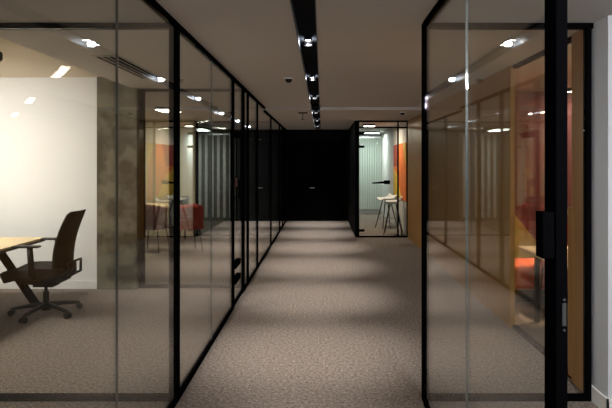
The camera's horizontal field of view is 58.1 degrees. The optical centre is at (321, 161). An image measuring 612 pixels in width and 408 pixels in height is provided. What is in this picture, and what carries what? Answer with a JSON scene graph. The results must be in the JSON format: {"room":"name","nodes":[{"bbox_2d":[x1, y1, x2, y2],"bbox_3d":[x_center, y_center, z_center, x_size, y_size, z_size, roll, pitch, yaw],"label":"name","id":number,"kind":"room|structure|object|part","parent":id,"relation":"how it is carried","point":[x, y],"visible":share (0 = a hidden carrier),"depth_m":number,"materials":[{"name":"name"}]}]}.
{"room":"office corridor","nodes":[
{"label":"office corridor","id":0,"kind":"room"},
{"bbox_2d":[0,77,96,280],"bbox_3d":[-4.520,0.200,7.025,3.360,2.800,0.150,0,0,0],"label":"wall","id":1,"kind":"structure","parent":0,"point":[48,125],"depth_m":6.95,"materials":[{"name":"white paint"}]},
{"bbox_2d":[0,281,96,288],"bbox_3d":[-4.520,1.550,6.942,3.360,0.100,0.015,0,0,0],"label":"baseboard","id":2,"kind":"structure","parent":1,"relation":"attached to","point":[66,284],"depth_m":6.93,"materials":[{"name":"white"}]},
{"bbox_2d":[0,37,100,76],"bbox_3d":[-4.400,-1.185,5.380,4.000,0.230,3.440,0,0,0],"label":"ceiling","id":3,"kind":"structure","parent":0,"point":[18,60],"depth_m":6.10,"materials":[{"name":"beige paint"}]},
{"bbox_2d":[145,119,195,235],"bbox_3d":[-4.475,0.335,11.950,3.450,2.530,0.100,0,0,0],"label":"wall","id":4,"kind":"structure","parent":0,"point":[156,130],"depth_m":11.90,"materials":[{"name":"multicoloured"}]},
{"bbox_2d":[198,130,347,220],"bbox_3d":[-2.650,0.360,15.025,7.100,2.480,0.150,0,0,0],"label":"wall","id":5,"kind":"structure","parent":0,"point":[208,218],"depth_m":14.95,"materials":[{"name":"grey paint"}]},
{"bbox_2d":[288,140,344,220],"bbox_3d":[-0.150,0.495,14.903,1.540,2.190,0.090,0,0,0],"label":"double door","id":6,"kind":"structure","parent":5,"relation":"in","point":[316,168],"depth_m":14.90,"materials":[{"name":"black wood"}]},
{"bbox_3d":[-0.538,0.495,14.924,0.763,2.190,0.048,0,0,0],"label":"door","id":7,"kind":"part","parent":6,"relation":"part of","materials":[{"name":"black wood"}]},
{"bbox_3d":[0.234,0.495,14.924,0.773,2.190,0.048,0,0,0],"label":"door","id":8,"kind":"part","parent":6,"relation":"part of","materials":[{"name":"black wood"}]},
{"bbox_2d":[0,214,597,407],"bbox_3d":[-0.100,1.650,7.000,12.600,0.100,20.400,0,0,0],"label":"floor","id":9,"kind":"structure","parent":0,"point":[330,317],"depth_m":5.10,"materials":[{"name":"carpet"}]},
{"bbox_2d":[0,237,44,303],"bbox_3d":[-4.060,1.230,5.475,1.910,0.740,1.650,0,0,0],"label":"table","id":10,"kind":"object","parent":9,"relation":"on","point":[6,243],"visible":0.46,"depth_m":6.07,"materials":[{"name":"brown wood"}]},
{"bbox_3d":[-3.390,1.250,6.090,0.570,0.700,0.044,0,0,0],"label":"leg","id":11,"kind":"part","parent":10,"relation":"part of","materials":[{"name":"black metal"}]},
{"bbox_3d":[-4.085,0.894,5.475,1.830,0.024,1.650,0,0,0],"label":"underside panel","id":12,"kind":"part","parent":10,"relation":"part of","materials":[{"name":"brown wood"}]},
{"bbox_2d":[0,209,85,323],"bbox_3d":[-2.891,1.053,5.768,0.759,1.093,0.714,0,0,0],"label":"office chair","id":13,"kind":"object","parent":9,"relation":"on","point":[45,274],"visible":1,"depth_m":5.64,"materials":[{"name":"black plastic"}]},
{"bbox_3d":[-2.890,1.028,5.572,0.078,0.341,0.219,0,0,13],"label":"armrest","id":14,"kind":"part","parent":13,"relation":"part of","materials":[{"name":"black plastic"}]},
{"bbox_3d":[-2.975,1.162,5.780,0.590,0.161,0.496,0,0,0],"label":"seat","id":15,"kind":"part","parent":13,"relation":"part of","materials":[{"name":"black fabric"}]},
{"bbox_3d":[-2.622,0.830,5.780,0.222,0.648,0.460,0,0,0],"label":"backrest","id":16,"kind":"part","parent":13,"relation":"part of","materials":[{"name":"black plastic"}]},
{"bbox_3d":[-2.622,0.829,5.780,0.205,0.623,0.437,0,0,0],"label":"panel","id":17,"kind":"part","parent":13,"relation":"part of","materials":[{"name":"black"}]},
{"bbox_2d":[0,23,168,400],"bbox_3d":[-3.607,0.335,3.700,5.185,2.530,0.050,0,0,0],"label":"glass wall","id":18,"kind":"structure","parent":9,"relation":"on","point":[3,26],"depth_m":3.67,"materials":[{"name":"black"}]},
{"bbox_2d":[97,77,138,288],"bbox_3d":[-2.575,0.225,7.000,0.510,2.750,0.200,0,0,0],"label":"concrete column","id":19,"kind":"structure","parent":9,"relation":"on","point":[128,98],"depth_m":6.90,"materials":[{"name":"grey concrete"}]},
{"bbox_2d":[145,204,168,252],"bbox_3d":[-3.053,1.170,9.882,0.577,0.862,0.536,0,0,10],"label":"chair","id":20,"kind":"object","parent":9,"relation":"on","point":[155,216],"visible":0.54,"depth_m":9.66,"materials":[{"name":"red fabric"}]},
{"bbox_3d":[-3.075,0.950,9.759,0.577,0.422,0.286,0,0,10],"label":"backrest","id":21,"kind":"part","parent":20,"relation":"part of","materials":[{"name":"red fabric"}]},
{"bbox_3d":[-3.047,1.165,9.915,0.480,0.070,0.470,0,0,10],"label":"seat","id":22,"kind":"part","parent":20,"relation":"part of","materials":[{"name":"red fabric"}]},
{"bbox_2d":[145,203,185,239],"bbox_3d":[-3.575,1.220,10.900,1.650,0.760,0.800,0,0,0],"label":"table","id":23,"kind":"object","parent":9,"relation":"on","point":[165,205],"visible":0.06,"depth_m":10.87,"materials":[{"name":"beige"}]},
{"bbox_2d":[180,196,188,204],"bbox_3d":[-2.790,0.752,10.740,0.380,0.165,0.040,0,0,0],"label":"monitor","id":24,"kind":"object","parent":23,"relation":"on","point":[184,200],"visible":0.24,"depth_m":10.72,"materials":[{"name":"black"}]},
{"bbox_2d":[139,89,239,287],"bbox_3d":[-1.657,0.335,7.000,1.325,2.530,0.050,0,0,0],"label":"glass wall","id":25,"kind":"structure","parent":9,"relation":"on","point":[141,91],"depth_m":6.97,"materials":[{"name":"black"}]},
{"bbox_3d":[-2.300,0.338,7.000,0.035,2.465,0.050,0,0,0],"label":"post","id":26,"kind":"part","parent":25,"relation":"part of","materials":[{"name":"black metal"}]},
{"bbox_3d":[-2.272,0.338,7.000,0.035,2.465,0.050,0,0,0],"label":"post","id":27,"kind":"part","parent":25,"relation":"part of","materials":[{"name":"black metal"}]},
{"bbox_2d":[180,204,203,251],"bbox_3d":[-2.411,1.170,9.884,0.577,0.862,0.536,0,0,-30],"label":"chair","id":28,"kind":"object","parent":9,"relation":"on","point":[191,215],"visible":0.62,"depth_m":9.67,"materials":[{"name":"red fabric"}]},
{"bbox_3d":[-2.428,1.165,9.913,0.480,0.070,0.470,0,0,-30],"label":"seat","id":29,"kind":"part","parent":28,"relation":"part of","materials":[{"name":"red fabric"}]},
{"bbox_3d":[-2.349,0.950,9.776,0.577,0.422,0.286,0,0,-30],"label":"backrest","id":30,"kind":"part","parent":28,"relation":"part of","materials":[{"name":"red fabric"}]},
{"bbox_3d":[-2.165,1.395,9.848,0.086,0.413,0.026,0,0,9],"label":"leg","id":31,"kind":"part","parent":28,"relation":"part of","materials":[{"name":"black"}]},
{"bbox_2d":[115,0,286,407],"bbox_3d":[-0.986,0.335,5.900,0.058,2.530,18.100,0,0,0],"label":"glass wall","id":32,"kind":"structure","parent":9,"relation":"on","point":[265,129],"depth_m":4.86,"materials":[{"name":"black"}]},
{"bbox_3d":[-0.988,0.335,3.680,0.055,2.530,0.085,0,0,0],"label":"post","id":33,"kind":"part","parent":32,"relation":"part of","materials":[{"name":"black metal"}]},
{"bbox_3d":[-0.978,0.335,6.000,0.035,2.530,0.085,0,0,0],"label":"post","id":34,"kind":"part","parent":32,"relation":"part of","materials":[{"name":"black metal"}]},
{"bbox_2d":[235,88,242,303],"bbox_3d":[-0.958,0.348,6.365,0.100,2.484,0.650,0,0,0],"label":"door","id":35,"kind":"structure","parent":32,"relation":"in","point":[238,261],"depth_m":6.66,"materials":[{"name":"black"}]},
{"bbox_3d":[-0.938,0.300,6.095,0.060,0.220,0.020,0,0,0],"label":"pull handle","id":36,"kind":"part","parent":35,"relation":"part of","materials":[{"name":"black metal"}]},
{"bbox_3d":[-0.978,1.565,6.367,0.024,0.050,0.585,0,0,0],"label":"kick rail","id":37,"kind":"part","parent":35,"relation":"part of","materials":[{"name":"black metal"}]},
{"bbox_3d":[-0.978,0.335,6.770,0.035,2.530,0.160,0,0,0],"label":"post","id":38,"kind":"part","parent":32,"relation":"part of","materials":[{"name":"black metal"}]},
{"bbox_3d":[-0.978,0.335,7.200,0.035,2.530,0.085,0,0,0],"label":"post","id":39,"kind":"part","parent":32,"relation":"part of","materials":[{"name":"black metal"}]},
{"bbox_3d":[-0.978,0.337,7.730,0.012,2.463,0.970,0,0,0],"label":"glass pane","id":40,"kind":"part","parent":32,"relation":"part of","materials":[{"name":"clear glass"}]},
{"bbox_3d":[-0.978,0.335,8.260,0.035,2.530,0.085,0,0,0],"label":"post","id":41,"kind":"part","parent":32,"relation":"part of","materials":[{"name":"black metal"}]},
{"bbox_3d":[-0.978,0.337,9.355,0.012,2.463,2.100,0,0,0],"label":"glass pane","id":42,"kind":"part","parent":32,"relation":"part of","materials":[{"name":"clear glass"}]},
{"bbox_3d":[-0.978,0.360,10.450,0.035,2.480,0.085,0,0,0],"label":"post","id":43,"kind":"part","parent":32,"relation":"part of","materials":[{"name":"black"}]},
{"bbox_3d":[-0.978,0.361,11.525,0.012,2.413,2.060,0,0,0],"label":"glass pane","id":44,"kind":"part","parent":32,"relation":"part of","materials":[{"name":"clear glass"}]},
{"bbox_3d":[-0.978,0.360,12.600,0.035,2.480,0.085,0,0,0],"label":"post","id":45,"kind":"part","parent":32,"relation":"part of","materials":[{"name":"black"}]},
{"bbox_2d":[280,126,282,229],"bbox_3d":[-0.958,0.373,13.050,0.100,2.434,0.810,0,0,0],"label":"door","id":46,"kind":"structure","parent":32,"relation":"in","point":[281,128],"depth_m":13.19,"materials":[{"name":"black"}]},
{"bbox_3d":[-0.978,0.365,13.050,0.012,2.410,0.750,0,0,0],"label":"glass pane","id":47,"kind":"part","parent":46,"relation":"part of","materials":[{"name":"clear glass"}]},
{"bbox_3d":[-0.978,0.361,14.193,0.012,2.413,1.295,0,0,0],"label":"glass pane","id":48,"kind":"part","parent":32,"relation":"part of","materials":[{"name":"clear glass"}]},
{"bbox_3d":[-0.978,0.360,14.880,0.035,2.480,0.085,0,0,0],"label":"post","id":49,"kind":"part","parent":32,"relation":"part of","materials":[{"name":"black metal"}]},
{"bbox_2d":[195,121,250,235],"bbox_3d":[-1.873,0.360,11.900,1.755,2.480,0.050,0,0,0],"label":"glass wall","id":50,"kind":"structure","parent":9,"relation":"on","point":[196,122],"depth_m":11.87,"materials":[{"name":"black"}]},
{"bbox_3d":[-2.700,0.362,11.900,0.035,2.415,0.050,0,0,0],"label":"post","id":51,"kind":"part","parent":50,"relation":"part of","materials":[{"name":"black metal"}]},
{"bbox_3d":[-1.850,0.362,11.900,0.035,2.415,0.050,0,0,0],"label":"post","id":52,"kind":"part","parent":50,"relation":"part of","materials":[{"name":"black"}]},
{"bbox_2d":[357,120,407,236],"bbox_3d":[1.288,0.360,11.690,1.085,2.480,0.060,0,0,0],"label":"glass wall","id":53,"kind":"structure","parent":9,"relation":"on","point":[358,121],"depth_m":11.66,"materials":[{"name":"black"}]},
{"bbox_3d":[0.767,0.360,11.690,0.045,2.480,0.060,0,0,0],"label":"post","id":54,"kind":"part","parent":53,"relation":"part of","materials":[{"name":"black metal"}]},
{"bbox_2d":[359,132,389,231],"bbox_3d":[1.192,0.422,11.668,0.805,2.275,0.164,0,0,0],"label":"door","id":55,"kind":"structure","parent":53,"relation":"in","point":[360,133],"depth_m":11.63,"materials":[{"name":"black"}]},
{"bbox_3d":[1.250,0.430,11.668,0.381,0.080,0.164,0,0,0],"label":"lever handle","id":56,"kind":"part","parent":55,"relation":"part of","materials":[{"name":"black metal"}]},
{"bbox_3d":[1.615,0.360,11.690,0.030,2.480,0.060,0,0,0],"label":"post","id":57,"kind":"part","parent":53,"relation":"part of","materials":[{"name":"black metal"}]},
{"bbox_3d":[1.815,0.360,11.690,0.030,2.480,0.060,0,0,0],"label":"post","id":58,"kind":"part","parent":53,"relation":"part of","materials":[{"name":"black metal"}]},
{"bbox_2d":[375,193,396,228],"bbox_3d":[1.560,1.183,13.300,0.422,0.839,0.422,0,0,-20],"label":"bar stool","id":59,"kind":"object","parent":9,"relation":"on","point":[389,197],"visible":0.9,"depth_m":13.31,"materials":[{"name":"white"}]},
{"bbox_3d":[1.573,0.847,13.305,0.368,0.166,0.408,0,0,-20],"label":"seat","id":60,"kind":"part","parent":59,"relation":"part of","materials":[{"name":"white"}]},
{"bbox_2d":[383,196,402,234],"bbox_3d":[1.580,1.183,12.200,0.422,0.839,0.422,0,0,10],"label":"bar stool","id":61,"kind":"object","parent":9,"relation":"on","point":[389,202],"visible":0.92,"depth_m":12.09,"materials":[{"name":"silver metal"}]},
{"bbox_3d":[1.424,1.265,12.092,0.208,0.677,0.028,0,0,-34],"label":"leg","id":62,"kind":"part","parent":61,"relation":"part of","materials":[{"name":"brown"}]},
{"bbox_3d":[1.594,0.847,12.198,0.368,0.166,0.408,0,0,10],"label":"seat","id":63,"kind":"part","parent":61,"relation":"part of","materials":[{"name":"white"}]},
{"bbox_2d":[421,0,567,407],"bbox_3d":[0.674,0.335,0.285,0.076,2.530,6.870,0,0,0],"label":"glass wall","id":64,"kind":"structure","parent":9,"relation":"on","point":[551,223],"depth_m":1.61,"materials":[{"name":"black"}]},
{"bbox_3d":[0.690,0.335,3.680,0.035,2.530,0.080,0,0,0],"label":"post","id":65,"kind":"part","parent":64,"relation":"part of","materials":[{"name":"black metal"}]},
{"bbox_3d":[0.690,0.335,1.623,0.035,2.530,0.085,0,0,0],"label":"post","id":66,"kind":"part","parent":64,"relation":"part of","materials":[{"name":"black metal"}]},
{"bbox_3d":[0.695,0.439,1.577,0.011,0.095,0.005,0,0,0],"label":"strike plate","id":67,"kind":"part","parent":64,"relation":"part of","materials":[{"name":"silver metal"}]},
{"bbox_2d":[429,23,593,400],"bbox_3d":[1.261,0.335,3.700,1.108,2.530,0.050,0,0,0],"label":"door frame","id":68,"kind":"structure","parent":9,"relation":"on","point":[587,28],"depth_m":3.68,"materials":[{"name":"black metal"}]},
{"bbox_3d":[1.785,0.338,3.700,0.035,2.465,0.050,0,0,0],"label":"post","id":69,"kind":"part","parent":68,"relation":"part of","materials":[{"name":"black metal"}]},
{"bbox_2d":[515,258,544,301],"bbox_3d":[2.875,1.375,6.350,1.750,0.450,0.560,0,0,0],"label":"bench sofa","id":70,"kind":"object","parent":9,"relation":"on","point":[524,267],"visible":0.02,"depth_m":6.08,"materials":[{"name":"orange fabric"}]},
{"bbox_2d":[518,246,544,322],"bbox_3d":[2.700,1.230,5.005,1.400,0.740,1.250,0,0,0],"label":"desk","id":71,"kind":"object","parent":9,"relation":"on","point":[531,250],"visible":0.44,"depth_m":5.48,"materials":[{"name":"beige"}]},
{"bbox_3d":[2.150,1.245,5.500,0.040,0.710,0.040,0,0,0],"label":"leg","id":72,"kind":"part","parent":71,"relation":"part of","materials":[{"name":"black metal"}]},
{"bbox_2d":[540,259,544,298],"bbox_3d":[2.550,1.106,5.934,0.404,0.992,0.429,0,0,0],"label":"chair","id":73,"kind":"object","parent":9,"relation":"on","point":[542,262],"visible":0.07,"depth_m":6.04,"materials":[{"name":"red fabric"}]},
{"bbox_3d":[2.415,1.364,6.059,0.019,0.476,0.065,0,0,-42],"label":"leg","id":74,"kind":"part","parent":73,"relation":"part of","materials":[{"name":"black metal"}]},
{"bbox_2d":[0,0,611,133],"bbox_3d":[-0.100,-1.090,7.000,12.600,0.420,20.400,0,0,0],"label":"ceiling","id":75,"kind":"structure","parent":0,"point":[369,51],"depth_m":4.51,"materials":[{"name":"grey paint"}]},
{"bbox_2d":[91,55,163,78],"bbox_3d":[-1.880,-0.925,5.450,0.260,0.009,1.320,0,0,0],"label":"ceiling vent","id":76,"kind":"object","parent":75,"relation":"in","point":[124,64],"visible":0.96,"depth_m":5.32,"materials":[{"name":"grey metal"}]},
{"bbox_2d":[155,107,181,111],"bbox_3d":[-2.650,-0.904,9.500,0.320,0.052,0.520,0,0,0],"label":"ceiling lamp","id":77,"kind":"object","parent":75,"relation":"attached to","point":[162,109],"visible":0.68,"depth_m":9.25,"materials":[{"name":"white plastic"}]},
{"bbox_2d":[156,109,168,111],"bbox_3d":[-2.650,-0.881,9.500,0.300,0.007,0.500,0,0,0],"label":"diffuser","id":78,"kind":"object","parent":77,"relation":"attached to","point":[162,110],"depth_m":9.38,"materials":[{"name":"white plastic"}]},
{"bbox_2d":[198,127,210,130],"bbox_3d":[-3.000,-0.814,13.600,0.320,0.052,0.920,0,0,0],"label":"ceiling lamp","id":79,"kind":"object","parent":75,"relation":"attached to","point":[199,128],"visible":0.71,"depth_m":13.43,"materials":[{"name":"white plastic"}]},
{"bbox_2d":[198,133,229,217],"bbox_3d":[-2.850,0.360,14.880,1.000,2.280,0.060,0,0,0],"label":"vertical blind","id":80,"kind":"object","parent":75,"relation":"hanging from","point":[199,134],"visible":0.74,"depth_m":14.86,"materials":[{"name":"grey fabric"}]},
{"bbox_3d":[-2.850,-0.755,14.880,1.000,0.050,0.060,0,0,0],"label":"blind rail","id":81,"kind":"part","parent":80,"relation":"part of","materials":[{"name":"silver metal"}]},
{"bbox_2d":[284,77,293,82],"bbox_3d":[-0.370,-0.905,6.100,0.110,0.050,0.110,0,0,0],"label":"smoke detector","id":82,"kind":"object","parent":75,"relation":"attached to","point":[287,79],"visible":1,"depth_m":6.07,"materials":[{"name":"white plastic"}]},
{"bbox_2d":[290,0,320,128],"bbox_3d":[-0.110,-0.963,5.950,0.152,0.174,17.900,0,0,0],"label":"trough","id":83,"kind":"object","parent":75,"relation":"attached to","point":[304,13],"visible":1,"depth_m":4.53,"materials":[{"name":"black metal"}]},
{"bbox_3d":[-0.110,-0.938,12.105,0.140,0.005,5.590,0,0,0],"label":"plate","id":84,"kind":"part","parent":83,"relation":"part of","materials":[{"name":"black metal"}]},
{"bbox_2d":[363,124,374,126],"bbox_3d":[1.100,-0.854,12.900,0.270,0.052,0.270,0,0,0],"label":"ceiling lamp","id":85,"kind":"object","parent":75,"relation":"attached to","point":[364,125],"visible":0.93,"depth_m":12.76,"materials":[{"name":"white plastic"}]},
{"bbox_2d":[359,131,379,133],"bbox_3d":[1.250,-0.854,15.900,0.820,0.052,0.220,0,0,0],"label":"ceiling lamp","id":86,"kind":"object","parent":75,"relation":"attached to","point":[365,132],"visible":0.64,"depth_m":15.79,"materials":[{"name":"white plastic"}]},
{"bbox_2d":[348,121,356,236],"bbox_3d":[0.725,0.360,14.460,0.040,2.480,5.480,0,0,0],"label":"wall","id":87,"kind":"structure","parent":0,"point":[352,131],"depth_m":12.71,"materials":[{"name":"black"}]},
{"bbox_2d":[359,134,380,213],"bbox_3d":[3.473,0.360,17.100,5.455,2.480,0.200,0,0,0],"label":"wall","id":88,"kind":"structure","parent":0,"point":[361,211],"depth_m":17.00,"materials":[{"name":"grey"}]},
{"bbox_2d":[359,137,380,208],"bbox_3d":[1.385,0.335,16.900,0.870,2.230,0.060,0,0,0],"label":"vertical blind","id":89,"kind":"object","parent":88,"relation":"attached to","point":[365,139],"visible":0.77,"depth_m":16.88,"materials":[{"name":"white fabric"}]},
{"bbox_2d":[381,122,405,234],"bbox_3d":[1.865,0.360,14.360,0.080,2.480,5.280,0,0,0],"label":"wall","id":90,"kind":"structure","parent":0,"point":[389,137],"depth_m":14.65,"materials":[{"name":"white paint"}]},
{"bbox_2d":[393,143,405,200],"bbox_3d":[1.815,0.215,12.875,0.021,1.270,2.050,0,0,0],"label":"wall panel","id":91,"kind":"object","parent":90,"relation":"attached to","point":[402,147],"visible":0.68,"depth_m":12.68,"materials":[{"name":"orange"}]},
{"bbox_2d":[408,65,514,327],"bbox_3d":[1.860,0.260,8.480,0.090,2.680,6.360,0,0,0],"label":"wall","id":92,"kind":"structure","parent":0,"point":[447,116],"depth_m":6.50,"materials":[{"name":"brown wood"}]},
{"bbox_2d":[512,36,571,377],"bbox_3d":[1.860,0.335,4.650,0.050,2.530,1.300,0,0,0],"label":"room window","id":93,"kind":"structure","parent":92,"relation":"in","point":[524,334],"depth_m":4.87,"materials":[{"name":"black"}]},
{"bbox_3d":[1.860,-0.915,4.650,0.050,0.030,1.300,0,0,0],"label":"rail","id":94,"kind":"part","parent":93,"relation":"part of","materials":[{"name":"black metal"}]},
{"bbox_3d":[1.860,1.585,4.685,0.050,0.030,1.230,0,0,0],"label":"rail","id":95,"kind":"part","parent":93,"relation":"part of","materials":[{"name":"black metal"}]},
{"bbox_2d":[515,91,571,96],"bbox_3d":[4.053,0.335,7.300,4.295,2.530,0.100,0,0,0],"label":"wall","id":96,"kind":"structure","parent":0,"point":[517,93],"depth_m":7.25,"materials":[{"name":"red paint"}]},
{"bbox_2d":[515,97,571,257],"bbox_3d":[3.150,0.365,7.232,2.300,2.430,0.035,0,0,0],"label":"wall mural","id":97,"kind":"object","parent":96,"relation":"attached to","point":[529,111],"visible":0.15,"depth_m":7.24,"materials":[{"name":"red paint"}]},
{"bbox_2d":[568,207,571,376],"bbox_3d":[1.860,0.950,4.035,0.080,1.240,0.070,0,0,0],"label":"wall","id":98,"kind":"structure","parent":0,"point":[569,208],"depth_m":4.03,"materials":[{"name":"brown wood"}]},
{"bbox_2d":[572,30,582,391],"bbox_3d":[1.860,0.335,3.880,0.090,2.530,0.240,0,0,0],"label":"wall","id":99,"kind":"structure","parent":0,"point":[577,37],"depth_m":3.91,"materials":[{"name":"brown wood"}]},
{"bbox_2d":[592,15,611,397],"bbox_3d":[4.008,0.335,3.605,4.385,2.530,0.230,0,0,0],"label":"wall","id":100,"kind":"structure","parent":0,"point":[602,30],"depth_m":3.56,"materials":[{"name":"grey paint"}]},
{"bbox_2d":[591,386,611,407],"bbox_3d":[4.000,1.550,3.588,4.399,0.100,0.224,0,0,0],"label":"baseboard","id":101,"kind":"structure","parent":100,"relation":"attached to","point":[600,400],"depth_m":3.57,"materials":[{"name":"white"}]}
]}

